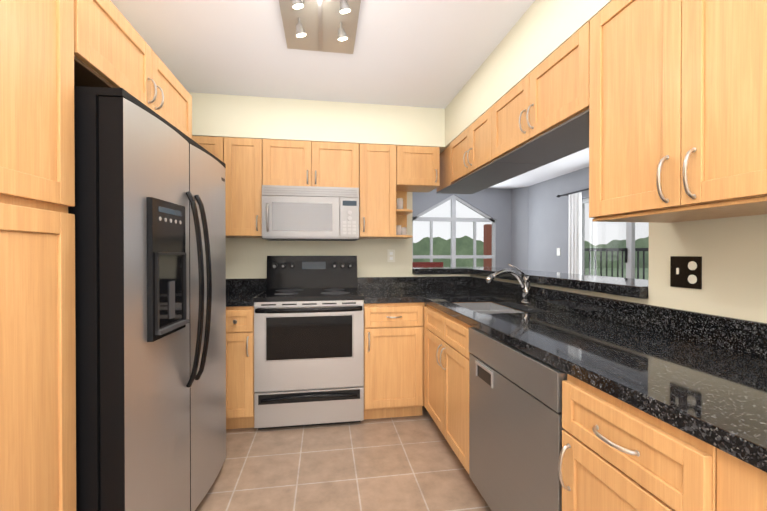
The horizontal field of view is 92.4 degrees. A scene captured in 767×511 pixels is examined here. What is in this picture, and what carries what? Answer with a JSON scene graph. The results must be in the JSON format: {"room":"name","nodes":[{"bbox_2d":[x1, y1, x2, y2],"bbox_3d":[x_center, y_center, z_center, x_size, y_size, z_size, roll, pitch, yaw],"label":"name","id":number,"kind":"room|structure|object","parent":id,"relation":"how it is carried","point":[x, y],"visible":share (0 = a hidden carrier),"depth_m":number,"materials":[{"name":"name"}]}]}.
{"room":"kitchen","nodes":[
{"label":"kitchen","id":0,"kind":"room"},
{"bbox_2d":[189,92,444,150],"bbox_3d":[-0.507,-1.072,3.091,2.020,0.320,0.330,0,0,-9],"label":"wall","id":1,"kind":"structure","parent":0,"point":[231,116],"depth_m":2.92,"materials":[{"name":"beige paint"}]},
{"bbox_2d":[195,406,491,510],"bbox_3d":[0.720,1.270,2.780,5.240,0.100,7.940,0,0,-9],"label":"floor","id":2,"kind":"structure","parent":0,"point":[410,463],"depth_m":2.08,"materials":[{"name":"beige tile"}]},
{"bbox_2d":[0,0,75,510],"bbox_3d":[-1.152,0.168,0.687,0.642,2.128,0.770,0,0,-9],"label":"pantry cabinet","id":3,"kind":"object","parent":2,"relation":"on","point":[37,338],"visible":1,"depth_m":0.97,"materials":[{"name":"brown wood"}]},
{"bbox_2d":[68,86,225,510],"bbox_3d":[-1.156,0.351,1.610,0.742,1.751,0.978,0,0,-6],"label":"refrigerator","id":4,"kind":"object","parent":2,"relation":"on","point":[148,210],"visible":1,"depth_m":1.26,"materials":[{"name":"silver metal"}]},
{"bbox_2d":[226,306,254,428],"bbox_3d":[-1.370,0.784,2.769,0.866,0.872,0.712,0,0,-9],"label":"base cabinet","id":5,"kind":"object","parent":2,"relation":"on","point":[240,392],"visible":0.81,"depth_m":2.51,"materials":[{"name":"brown wood"}]},
{"bbox_2d":[226,278,266,306],"bbox_3d":[-1.373,0.273,2.783,0.866,0.146,0.678,0,0,-9],"label":"countertop","id":6,"kind":"structure","parent":5,"relation":"on","point":[239,292],"depth_m":3.11,"materials":[{"name":"black stone"}]},
{"bbox_2d":[253,256,363,429],"bbox_3d":[-0.561,0.612,2.866,0.760,1.215,0.727,0,0,-9],"label":"range","id":7,"kind":"object","parent":2,"relation":"on","point":[308,340],"visible":1,"depth_m":2.59,"materials":[{"name":"silver metal"}]},
{"bbox_2d":[364,302,424,418],"bbox_3d":[0.036,0.782,2.994,0.454,0.872,0.712,0,0,-9],"label":"base cabinet","id":8,"kind":"object","parent":2,"relation":"on","point":[393,359],"visible":0.92,"depth_m":2.68,"materials":[{"name":"brown wood"}]},
{"bbox_2d":[357,277,417,303],"bbox_3d":[0.012,0.271,2.999,0.410,0.146,0.688,0,0,-9],"label":"countertop","id":9,"kind":"structure","parent":8,"relation":"on","point":[374,290],"depth_m":3.27,"materials":[{"name":"black stone"}]},
{"bbox_2d":[424,302,527,473],"bbox_3d":[0.662,0.786,2.325,0.672,0.872,0.855,0,0,-9],"label":"base cabinet","id":10,"kind":"object","parent":2,"relation":"on","point":[446,371],"visible":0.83,"depth_m":2.19,"materials":[{"name":"brown wood"}]},
{"bbox_2d":[430,276,481,279],"bbox_3d":[0.541,0.271,3.083,0.360,0.146,0.688,0,0,-9],"label":"countertop","id":11,"kind":"structure","parent":10,"relation":"on","point":[441,277],"depth_m":3.42,"materials":[{"name":"black stone"}]},
{"bbox_2d":[414,277,766,472],"bbox_3d":[0.740,0.278,1.854,0.666,0.146,3.178,0,0,-9],"label":"countertop","id":12,"kind":"structure","parent":10,"relation":"on","point":[701,376],"depth_m":1.19,"materials":[{"name":"black stone"}]},
{"bbox_2d":[454,302,524,313],"bbox_3d":[0.661,0.466,2.350,0.388,0.232,0.718,0,0,-9],"label":"double-bowl sink","id":13,"kind":"object","parent":12,"relation":"in","point":[486,308],"visible":0.15,"depth_m":2.68,"materials":[{"name":"silver metal"}]},
{"bbox_2d":[485,264,531,303],"bbox_3d":[0.797,0.179,2.350,0.314,0.256,0.064,0,0,-9],"label":"kitchen faucet","id":14,"kind":"object","parent":12,"relation":"on","point":[524,281],"visible":1,"depth_m":2.35,"materials":[{"name":"silver metal"}]},
{"bbox_2d":[469,327,566,510],"bbox_3d":[0.797,0.793,1.544,0.652,0.868,0.714,0,0,-9],"label":"dishwasher","id":15,"kind":"object","parent":2,"relation":"on","point":[515,422],"visible":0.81,"depth_m":1.41,"materials":[{"name":"grey metal"}]},
{"bbox_2d":[558,374,716,510],"bbox_3d":[0.879,0.795,0.967,0.672,0.872,0.435,0,0,-9],"label":"base cabinet","id":16,"kind":"object","parent":2,"relation":"on","point":[616,454],"visible":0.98,"depth_m":0.89,"materials":[{"name":"brown wood"}]},
{"bbox_2d":[716,448,766,510],"bbox_3d":[0.977,0.797,0.523,0.618,0.872,0.467,0,0,-9],"label":"base cabinet","id":17,"kind":"object","parent":2,"relation":"on","point":[741,485],"depth_m":0.66,"materials":[{"name":"brown wood"}]},
{"bbox_2d":[226,192,469,305],"bbox_3d":[-0.528,-0.009,3.322,2.710,2.450,0.120,0,0,-9],"label":"wall","id":18,"kind":"structure","parent":0,"point":[246,258],"depth_m":3.28,"materials":[{"name":"beige paint"}]},
{"bbox_2d":[192,136,233,237],"bbox_3d":[-1.540,-0.530,2.928,0.583,0.758,0.328,0,0,-9],"label":"upper cabinet","id":19,"kind":"object","parent":18,"relation":"attached to","point":[214,146],"visible":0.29,"depth_m":2.80,"materials":[{"name":"brown wood"}]},
{"bbox_2d":[224,137,262,237],"bbox_3d":[-1.107,-0.531,2.980,0.282,0.758,0.362,0,0,-9],"label":"upper cabinet","id":20,"kind":"object","parent":18,"relation":"attached to","point":[243,159],"visible":0.85,"depth_m":2.84,"materials":[{"name":"brown wood"}]},
{"bbox_2d":[262,139,358,187],"bbox_3d":[-0.593,-0.726,3.061,0.754,0.368,0.362,0,0,-9],"label":"upper cabinet","id":21,"kind":"object","parent":18,"relation":"attached to","point":[307,163],"visible":0.92,"depth_m":2.91,"materials":[{"name":"brown wood"}]},
{"bbox_2d":[262,185,358,240],"bbox_3d":[-0.586,-0.332,3.022,0.740,0.409,0.436,0,0,-9],"label":"over-the-range microwave","id":22,"kind":"object","parent":21,"relation":"attached to","point":[301,213],"visible":1,"depth_m":2.85,"materials":[{"name":"silver metal"}]},
{"bbox_2d":[359,144,395,238],"bbox_3d":[-0.067,-0.532,3.146,0.305,0.758,0.362,0,0,-9],"label":"upper cabinet","id":23,"kind":"object","parent":18,"relation":"attached to","point":[377,191],"visible":0.98,"depth_m":3.01,"materials":[{"name":"brown wood"}]},
{"bbox_2d":[387,250,394,261],"bbox_3d":[0.070,0.004,3.353,0.070,0.115,0.008,0,0,-9],"label":"outlet","id":24,"kind":"object","parent":18,"relation":"attached to","point":[390,255],"visible":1,"depth_m":3.35,"materials":[{"name":"beige plastic"}]},
{"bbox_2d":[390,145,439,238],"bbox_3d":[0.268,-0.532,3.200,0.367,0.758,0.362,0,0,-9],"label":"upper cabinet","id":25,"kind":"object","parent":18,"relation":"attached to","point":[417,168],"visible":0.9,"depth_m":3.07,"materials":[{"name":"brown wood"}]},
{"bbox_2d":[396,198,406,234],"bbox_3d":[0.153,-0.335,3.220,0.108,0.325,0.084,0,0,-9],"label":"cups","id":26,"kind":"object","parent":25,"relation":"in","point":[399,226],"visible":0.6,"depth_m":3.21,"materials":[{"name":"white"}]},
{"bbox_2d":[111,0,588,188],"bbox_3d":[0.720,-1.280,2.764,5.240,0.100,7.940,0,0,-9],"label":"ceiling","id":27,"kind":"structure","parent":0,"point":[426,53],"depth_m":2.21,"materials":[{"name":"white paint"}]},
{"bbox_2d":[279,0,360,53],"bbox_3d":[-0.322,-1.167,1.869,0.380,0.114,0.580,0,0,-9],"label":"ceiling light fixture","id":28,"kind":"object","parent":27,"relation":"attached to","point":[322,25],"visible":1,"depth_m":1.88,"materials":[{"name":"grey metal"}]},
{"bbox_2d":[412,187,527,269],"bbox_3d":[0.966,-0.029,6.619,3.540,2.450,0.420,0,0,-9],"label":"wall","id":29,"kind":"structure","parent":0,"point":[506,210],"depth_m":6.85,"materials":[{"name":"grey paint"}]},
{"bbox_2d":[412,195,495,266],"bbox_3d":[1.292,-0.315,6.799,1.636,1.616,0.072,0,0,-9],"label":"window","id":30,"kind":"structure","parent":29,"relation":"in","point":[453,220],"depth_m":6.78,"materials":[{"name":"grey"}]},
{"bbox_2d":[440,0,611,152],"bbox_3d":[1.008,-1.061,1.216,0.380,0.320,4.550,0,0,-9],"label":"wall","id":31,"kind":"structure","parent":0,"point":[540,31],"depth_m":1.92,"materials":[{"name":"beige paint"}]},
{"bbox_2d":[436,107,545,193],"bbox_3d":[0.724,-0.739,2.828,0.396,0.340,1.172,0,0,-9],"label":"upper cabinet","id":32,"kind":"object","parent":31,"relation":"attached to","point":[468,165],"visible":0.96,"depth_m":2.61,"materials":[{"name":"brown wood"}]},
{"bbox_2d":[492,21,589,163],"bbox_3d":[0.882,-0.733,1.840,0.396,0.340,0.825,0,0,-9],"label":"upper cabinet","id":33,"kind":"object","parent":31,"relation":"attached to","point":[540,113],"visible":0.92,"depth_m":1.74,"materials":[{"name":"brown wood"}]},
{"bbox_2d":[528,167,588,272],"bbox_3d":[3.238,-0.008,3.235,0.120,2.450,7.820,0,0,-9],"label":"wall","id":34,"kind":"structure","parent":0,"point":[548,213],"depth_m":5.99,"materials":[{"name":"grey paint"}]},
{"bbox_2d":[556,188,588,273],"bbox_3d":[2.908,0.128,4.626,0.090,2.121,2.270,0,0,-9],"label":"curtain","id":35,"kind":"object","parent":34,"relation":"attached to","point":[575,237],"visible":0.69,"depth_m":5.29,"materials":[{"name":"white fabric"}]},
{"bbox_2d":[581,198,648,278],"bbox_3d":[3.024,0.201,4.508,0.062,2.017,1.794,0,0,-9],"label":"sliding door","id":36,"kind":"structure","parent":34,"relation":"in","point":[629,253],"depth_m":4.54,"materials":[{"name":"grey"}]},
{"bbox_2d":[470,214,766,322],"bbox_3d":[1.227,0.004,1.309,0.120,2.450,4.650,0,0,-9],"label":"wall","id":37,"kind":"structure","parent":0,"point":[732,251],"depth_m":1.30,"materials":[{"name":"beige paint"}]},
{"bbox_2d":[412,267,647,297],"bbox_3d":[0.846,0.150,2.678,0.900,0.050,2.287,0,0,-9],"label":"granite bar ledge","id":38,"kind":"object","parent":37,"relation":"on","point":[631,287],"visible":0.75,"depth_m":2.13,"materials":[{"name":"black stone"}]},
{"bbox_2d":[589,0,766,222],"bbox_3d":[1.032,-0.512,0.891,0.392,0.770,1.094,0,0,-9],"label":"upper cabinet","id":39,"kind":"object","parent":37,"relation":"attached to","point":[677,110],"visible":1,"depth_m":1.06,"materials":[{"name":"brown wood"}]},
{"bbox_2d":[670,256,701,288],"bbox_3d":[1.146,0.063,1.397,0.010,0.120,0.120,0,0,-9],"label":"outlet","id":40,"kind":"object","parent":37,"relation":"attached to","point":[685,271],"visible":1,"depth_m":1.39,"materials":[{"name":"black plastic"}]},
{"bbox_3d":[-1.558,0.007,0.803,0.120,2.450,4.770,0,0,-9],"label":"wall","id":41,"kind":"structure","parent":0,"visible":0},
{"bbox_2d":[74,0,191,138],"bbox_3d":[-1.291,-0.753,1.555,0.642,0.295,0.980,0,0,-9],"label":"upper cabinet","id":42,"kind":"object","parent":41,"relation":"attached to","point":[112,49],"visible":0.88,"depth_m":1.37,"materials":[{"name":"brown wood"}]},
{"label":"outside","id":43,"kind":"structure","parent":0,"visible":0},
{"bbox_2d":[585,268,648,279],"bbox_3d":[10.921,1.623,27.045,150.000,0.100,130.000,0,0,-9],"label":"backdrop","id":44,"kind":"structure","parent":43,"point":[609,272],"depth_m":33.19,"materials":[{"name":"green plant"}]},
{"bbox_2d":[412,262,442,266],"bbox_3d":[0.546,0.646,4.247,0.420,1.130,0.420,0,0,-9],"label":"chair","id":45,"kind":"object","parent":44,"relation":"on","point":[427,264],"visible":0.12,"depth_m":4.42,"materials":[{"name":"red"}]},
{"bbox_2d":[483,224,491,266],"bbox_3d":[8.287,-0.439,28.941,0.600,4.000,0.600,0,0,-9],"label":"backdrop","id":46,"kind":"object","parent":44,"relation":"on","point":[487,262],"visible":0.5,"depth_m":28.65,"materials":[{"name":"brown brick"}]},
{"bbox_2d":[413,235,648,267],"bbox_3d":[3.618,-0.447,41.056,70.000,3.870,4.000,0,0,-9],"label":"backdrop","id":47,"kind":"object","parent":44,"relation":"on","point":[464,245],"visible":0.08,"depth_m":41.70,"materials":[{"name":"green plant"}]},
{"bbox_3d":[3.726,1.263,4.627,1.280,0.090,3.200,0,0,-9],"label":"floor","id":48,"kind":"structure","parent":43,"visible":0},
{"bbox_2d":[584,248,621,277],"bbox_3d":[3.433,0.539,6.120,1.170,1.320,0.050,0,0,-9],"label":"balcony railing","id":49,"kind":"object","parent":48,"relation":"on","point":[610,249],"depth_m":6.15,"materials":[{"name":"grey metal"}]},
{"bbox_2d":[622,248,648,278],"bbox_3d":[4.284,0.548,4.712,0.050,1.320,3.100,0,0,-9],"label":"balcony railing","id":50,"kind":"object","parent":48,"relation":"on","point":[637,249],"depth_m":5.89,"materials":[{"name":"grey metal"}]}
]}

